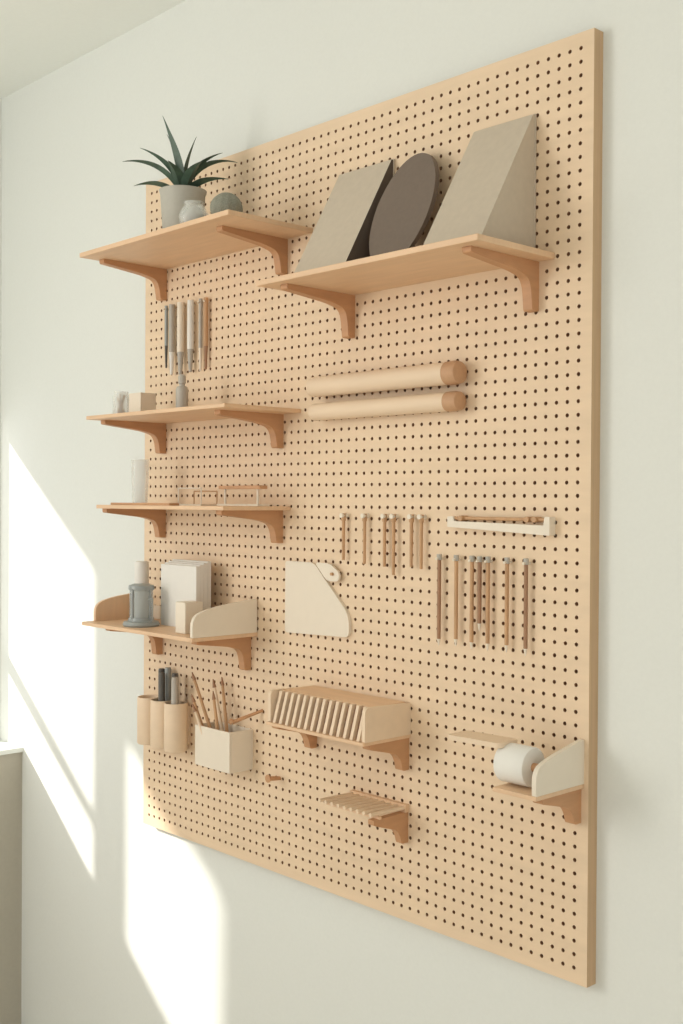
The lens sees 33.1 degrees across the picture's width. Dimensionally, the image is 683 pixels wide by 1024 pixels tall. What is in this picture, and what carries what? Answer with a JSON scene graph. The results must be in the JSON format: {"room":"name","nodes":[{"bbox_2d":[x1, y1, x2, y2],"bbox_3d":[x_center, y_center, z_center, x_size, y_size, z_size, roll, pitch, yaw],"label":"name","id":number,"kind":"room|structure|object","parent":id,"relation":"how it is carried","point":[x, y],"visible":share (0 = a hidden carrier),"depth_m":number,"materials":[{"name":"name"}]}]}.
{"room":"craft workshop","nodes":[
{"label":"craft workshop","id":0,"kind":"room"},
{"bbox_2d":[0,98,21,1023],"bbox_3d":[-2.476,0.154,1.779,4.224,2.630,0.180,0,1,-43],"label":"wall","id":1,"kind":"structure","parent":0,"point":[10,764],"depth_m":3.14,"materials":[{"name":"paint"}]},
{"bbox_2d":[0,162,1,628],"bbox_3d":[-1.353,-0.169,2.898,1.053,1.630,0.020,0,1,-43],"label":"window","id":2,"kind":"structure","parent":1,"relation":"in","point":[0,162],"depth_m":3.25,"materials":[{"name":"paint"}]},
{"bbox_2d":[0,740,22,754],"bbox_3d":[-2.477,0.655,1.781,4.224,0.012,0.187,0,1,-43],"label":"trim","id":3,"kind":"structure","parent":1,"relation":"attached to","point":[5,747],"depth_m":3.15,"materials":[{"name":"paint"}]},
{"bbox_2d":[0,0,185,98],"bbox_3d":[-0.473,-1.175,-0.358,4.224,0.090,6.150,0,1,-43],"label":"ceiling","id":4,"kind":"structure","parent":0,"point":[38,38],"depth_m":2.76,"materials":[{"name":"paint"}]},
{"bbox_2d":[0,0,682,1023],"bbox_3d":[1.113,0.136,1.151,0.150,2.720,6.150,0,1,-43],"label":"wall","id":5,"kind":"structure","parent":0,"point":[126,920],"depth_m":2.47,"materials":[{"name":"paint"}]},
{"bbox_2d":[143,28,602,987],"bbox_3d":[-0.028,-0.010,2.239,0.024,1.487,1.234,0,1,-43],"label":"pegboard","id":6,"kind":"object","parent":5,"relation":"attached to","point":[503,875],"visible":0.77,"depth_m":2.04,"materials":[{"name":"brown wood"}]},
{"bbox_2d":[137,695,189,752],"bbox_3d":[-0.401,0.473,2.580,0.055,0.106,0.158,0,1,-43],"label":"pen cup","id":7,"kind":"object","parent":6,"relation":"attached to","point":[165,725],"visible":0.95,"depth_m":2.55,"materials":[{"name":"beige wood"}]},
{"bbox_2d":[158,667,177,703],"bbox_3d":[-0.386,0.435,2.558,0.033,0.171,0.087,0,1,-30],"label":"pens","id":8,"kind":"object","parent":7,"relation":"in","point":[167,687],"visible":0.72,"depth_m":2.56,"materials":[{"name":"grey plastic"}]},
{"bbox_2d":[82,593,257,669],"bbox_3d":[-0.377,0.252,2.471,0.167,0.149,0.417,0,1,-43],"label":"shelf","id":9,"kind":"object","parent":6,"relation":"attached to","point":[232,625],"visible":0.82,"depth_m":2.37,"materials":[{"name":"brown wood"}]},
{"bbox_2d":[122,583,159,627],"bbox_3d":[-0.432,0.200,2.484,0.080,0.092,0.082,0,1,-43],"label":"lantern","id":10,"kind":"object","parent":9,"relation":"on","point":[141,620],"visible":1,"depth_m":2.46,"materials":[{"name":"grey metal"}]},
{"bbox_2d":[134,561,148,616],"bbox_3d":[-0.450,0.178,2.591,0.032,0.134,0.032,0,1,-43],"label":"pillar candle","id":11,"kind":"object","parent":10,"relation":"in","point":[141,575],"visible":0.66,"depth_m":2.58,"materials":[{"name":"white wax"}]},
{"bbox_2d":[161,559,210,626],"bbox_3d":[-0.336,0.176,2.479,0.046,0.142,0.139,0,1,-43],"label":"stack","id":12,"kind":"object","parent":9,"relation":"on","point":[181,580],"visible":0.76,"depth_m":2.45,"materials":[{"name":"white paper"}]},
{"bbox_2d":[175,601,202,633],"bbox_3d":[-0.305,0.216,2.356,0.050,0.064,0.052,0,1,-43],"label":"wooden block","id":13,"kind":"object","parent":9,"relation":"on","point":[185,610],"visible":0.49,"depth_m":2.34,"materials":[{"name":"beige paint"}]},
{"bbox_2d":[163,297,209,374],"bbox_3d":[-0.346,-0.385,2.544,0.020,0.160,0.160,0,1,-43],"label":"chisel","id":14,"kind":"object","parent":6,"relation":"hanging from","point":[190,303],"visible":0.98,"depth_m":2.54,"materials":[{"name":"grey metal"}]},
{"bbox_2d":[86,403,300,453],"bbox_3d":[-0.319,-0.168,2.391,0.190,0.076,0.494,0,1,-43],"label":"wooden shelf","id":15,"kind":"object","parent":6,"relation":"attached to","point":[153,423],"visible":1,"depth_m":2.31,"materials":[{"name":"brown wood"}]},
{"bbox_2d":[117,394,125,412],"bbox_3d":[-0.485,-0.237,2.532,0.038,0.056,0.038,0,1,-43],"label":"figurine","id":16,"kind":"object","parent":15,"relation":"on","point":[120,409],"visible":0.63,"depth_m":2.53,"materials":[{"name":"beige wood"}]},
{"bbox_2d":[129,392,155,411],"bbox_3d":[-0.434,-0.233,2.507,0.040,0.050,0.046,0,1,-43],"label":"box","id":17,"kind":"object","parent":15,"relation":"on","point":[140,401],"visible":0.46,"depth_m":2.49,"materials":[{"name":"beige cardboard"}]},
{"bbox_2d":[176,374,187,407],"bbox_3d":[-0.335,-0.248,2.416,0.026,0.082,0.026,0,1,-43],"label":"dropper bottle","id":18,"kind":"object","parent":15,"relation":"on","point":[181,390],"visible":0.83,"depth_m":2.41,"materials":[{"name":"grey plastic"}]},
{"bbox_2d":[96,505,290,542],"bbox_3d":[-0.319,0.023,2.407,0.170,0.074,0.455,0,1,-43],"label":"wooden shelf","id":19,"kind":"object","parent":6,"relation":"attached to","point":[272,516],"visible":0.99,"depth_m":2.31,"materials":[{"name":"brown wood"}]},
{"bbox_2d":[111,503,178,505],"bbox_3d":[-0.414,-0.017,2.409,0.025,0.005,0.220,0,1,-43],"label":"ruler","id":20,"kind":"object","parent":19,"relation":"on","point":[163,504],"visible":0.97,"depth_m":2.37,"materials":[{"name":"brown wood"}]},
{"bbox_2d":[178,487,217,505],"bbox_3d":[-0.299,-0.032,2.393,0.050,0.037,0.090,0,1,-43],"label":"card holder","id":21,"kind":"object","parent":19,"relation":"on","point":[201,491],"visible":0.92,"depth_m":2.38,"materials":[{"name":"beige paint"}]},
{"bbox_2d":[217,485,268,505],"bbox_3d":[-0.199,-0.033,2.308,0.030,0.041,0.133,0,1,-43],"label":"wooden stand","id":22,"kind":"object","parent":19,"relation":"on","point":[257,487],"visible":0.89,"depth_m":2.29,"materials":[{"name":"brown wood"}]},
{"bbox_2d":[80,209,312,300],"bbox_3d":[-0.312,-0.518,2.370,0.208,0.080,0.526,0,1,-43],"label":"wooden shelf","id":23,"kind":"object","parent":6,"relation":"attached to","point":[150,255],"visible":0.97,"depth_m":2.33,"materials":[{"name":"brown wood"}]},
{"bbox_2d":[123,117,237,228],"bbox_3d":[-0.331,-0.681,2.355,0.169,0.246,0.177,0,1,-43],"label":"potted plant","id":24,"kind":"object","parent":23,"relation":"on","point":[185,196],"visible":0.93,"depth_m":2.34,"materials":[{"name":"green plant"}]},
{"bbox_2d":[181,214,203,222],"bbox_3d":[-0.290,-0.582,2.257,0.060,0.050,0.060,0,1,-43],"label":"glass jar","id":25,"kind":"object","parent":23,"relation":"on","point":[186,217],"visible":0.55,"depth_m":2.23,"materials":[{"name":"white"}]},
{"bbox_2d":[210,192,242,213],"bbox_3d":[-0.222,-0.586,2.222,0.064,0.060,0.064,0,1,-43],"label":"cactus","id":26,"kind":"object","parent":23,"relation":"on","point":[222,201],"visible":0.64,"depth_m":2.20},
{"bbox_2d":[195,721,252,773],"bbox_3d":[-0.247,0.492,2.410,0.062,0.084,0.119,0,1,-43],"label":"cup","id":27,"kind":"object","parent":6,"relation":"attached to","point":[229,752],"visible":0.98,"depth_m":2.38,"materials":[{"name":"beige paint"}]},
{"bbox_2d":[191,672,228,734],"bbox_3d":[-0.275,0.434,2.426,0.115,0.190,0.042,1,1,30],"label":"brushes","id":28,"kind":"object","parent":27,"relation":"in","point":[216,707],"visible":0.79,"depth_m":2.42,"materials":[{"name":"brown wood"}]},
{"bbox_2d":[228,709,262,723],"bbox_3d":[-0.196,0.420,2.355,0.073,0.030,0.012,0,1,-11],"label":"hook","id":29,"kind":"object","parent":6,"relation":"attached to","point":[230,721],"visible":1,"depth_m":2.35,"materials":[{"name":"brown wood"}]},
{"bbox_2d":[265,775,280,782],"bbox_3d":[-0.136,0.534,2.315,0.032,0.016,0.016,0,1,-43],"label":"hook","id":30,"kind":"object","parent":6,"relation":"attached to","point":[268,778],"visible":1,"depth_m":2.31,"materials":[{"name":"brown wood"}]},
{"bbox_2d":[285,561,350,636],"bbox_3d":[-0.047,0.170,2.236,0.007,0.143,0.185,0,1,-43],"label":"drawing template","id":31,"kind":"object","parent":6,"relation":"attached to","point":[313,606],"visible":1,"depth_m":2.24,"materials":[{"name":"beige paint"}]},
{"bbox_2d":[316,563,340,580],"bbox_3d":[-0.025,0.115,2.205,0.017,0.034,0.065,0,1,-43],"label":"tag","id":32,"kind":"object","parent":6,"relation":"attached to","point":[330,572],"visible":1,"depth_m":2.20,"materials":[{"name":"beige paint"}]},
{"bbox_2d":[266,685,410,770],"bbox_3d":[-0.011,0.399,2.117,0.119,0.124,0.268,0,1,-43],"label":"rack","id":33,"kind":"object","parent":6,"relation":"attached to","point":[373,723],"visible":1,"depth_m":2.06,"materials":[{"name":"brown wood"}]},
{"bbox_2d":[318,789,408,843],"bbox_3d":[0.038,0.558,2.084,0.093,0.069,0.145,0,1,-43],"label":"rack","id":34,"kind":"object","parent":6,"relation":"attached to","point":[355,801],"visible":1,"depth_m":2.06,"materials":[{"name":"brown wood"}]},
{"bbox_2d":[306,360,466,396],"bbox_3d":[0.074,-0.238,2.080,0.043,0.041,0.373,0,1,-43],"label":"paper roll","id":35,"kind":"object","parent":6,"relation":"attached to","point":[454,372],"visible":1,"depth_m":2.04,"materials":[{"name":"beige paper"}]},
{"bbox_2d":[308,391,465,420],"bbox_3d":[0.075,-0.190,2.084,0.037,0.035,0.371,0,1,-43],"label":"paper roll","id":36,"kind":"object","parent":6,"relation":"attached to","point":[452,401],"visible":1,"depth_m":2.05,"materials":[{"name":"beige paper"}]},
{"bbox_2d":[256,233,554,338],"bbox_3d":[0.092,-0.370,1.953,0.190,0.090,0.519,0,1,-43],"label":"wooden shelf","id":37,"kind":"object","parent":6,"relation":"attached to","point":[337,285],"visible":1,"depth_m":1.90,"materials":[{"name":"brown wood"}]},
{"bbox_2d":[294,159,394,272],"bbox_3d":[0.000,-0.529,2.093,0.132,0.224,0.141,0,1,-43],"label":"leaning board","id":38,"kind":"object","parent":37,"relation":"on","point":[341,233],"visible":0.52,"depth_m":2.08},
{"bbox_2d":[369,153,438,255],"bbox_3d":[0.108,-0.521,1.986,0.092,0.210,0.136,0,1,-43],"label":"round board","id":39,"kind":"object","parent":37,"relation":"on","point":[404,210],"visible":0.77,"depth_m":1.98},
{"bbox_2d":[423,114,536,247],"bbox_3d":[0.219,-0.528,1.853,0.142,0.229,0.127,0,1,-43],"label":"leaning board","id":40,"kind":"object","parent":37,"relation":"on","point":[491,192],"visible":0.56,"depth_m":1.84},
{"bbox_2d":[435,554,530,655],"bbox_3d":[0.234,0.154,1.929,0.018,0.159,0.197,0,1,-43],"label":"pencils","id":41,"kind":"object","parent":6,"relation":"attached to","point":[439,558],"visible":1,"depth_m":1.93,"materials":[{"name":"brown wood"}]},
{"bbox_2d":[447,515,555,535],"bbox_3d":[0.260,0.021,1.901,0.018,0.030,0.215,0,1,-43],"label":"wooden rail","id":42,"kind":"object","parent":6,"relation":"attached to","point":[548,527],"visible":1,"depth_m":1.88,"materials":[{"name":"beige paint"}]},
{"bbox_2d":[448,731,583,824],"bbox_3d":[0.272,0.419,1.814,0.122,0.131,0.180,0,1,-43],"label":"shelf","id":43,"kind":"object","parent":6,"relation":"attached to","point":[557,780],"visible":0.97,"depth_m":1.76,"materials":[{"name":"beige paint"}]},
{"bbox_2d":[493,743,544,786],"bbox_3d":[0.274,0.390,1.776,0.061,0.061,0.055,0,1,-43],"label":"tape roll","id":44,"kind":"object","parent":43,"relation":"in","point":[512,763],"visible":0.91,"depth_m":1.75,"materials":[{"name":"white paper"}]}
]}

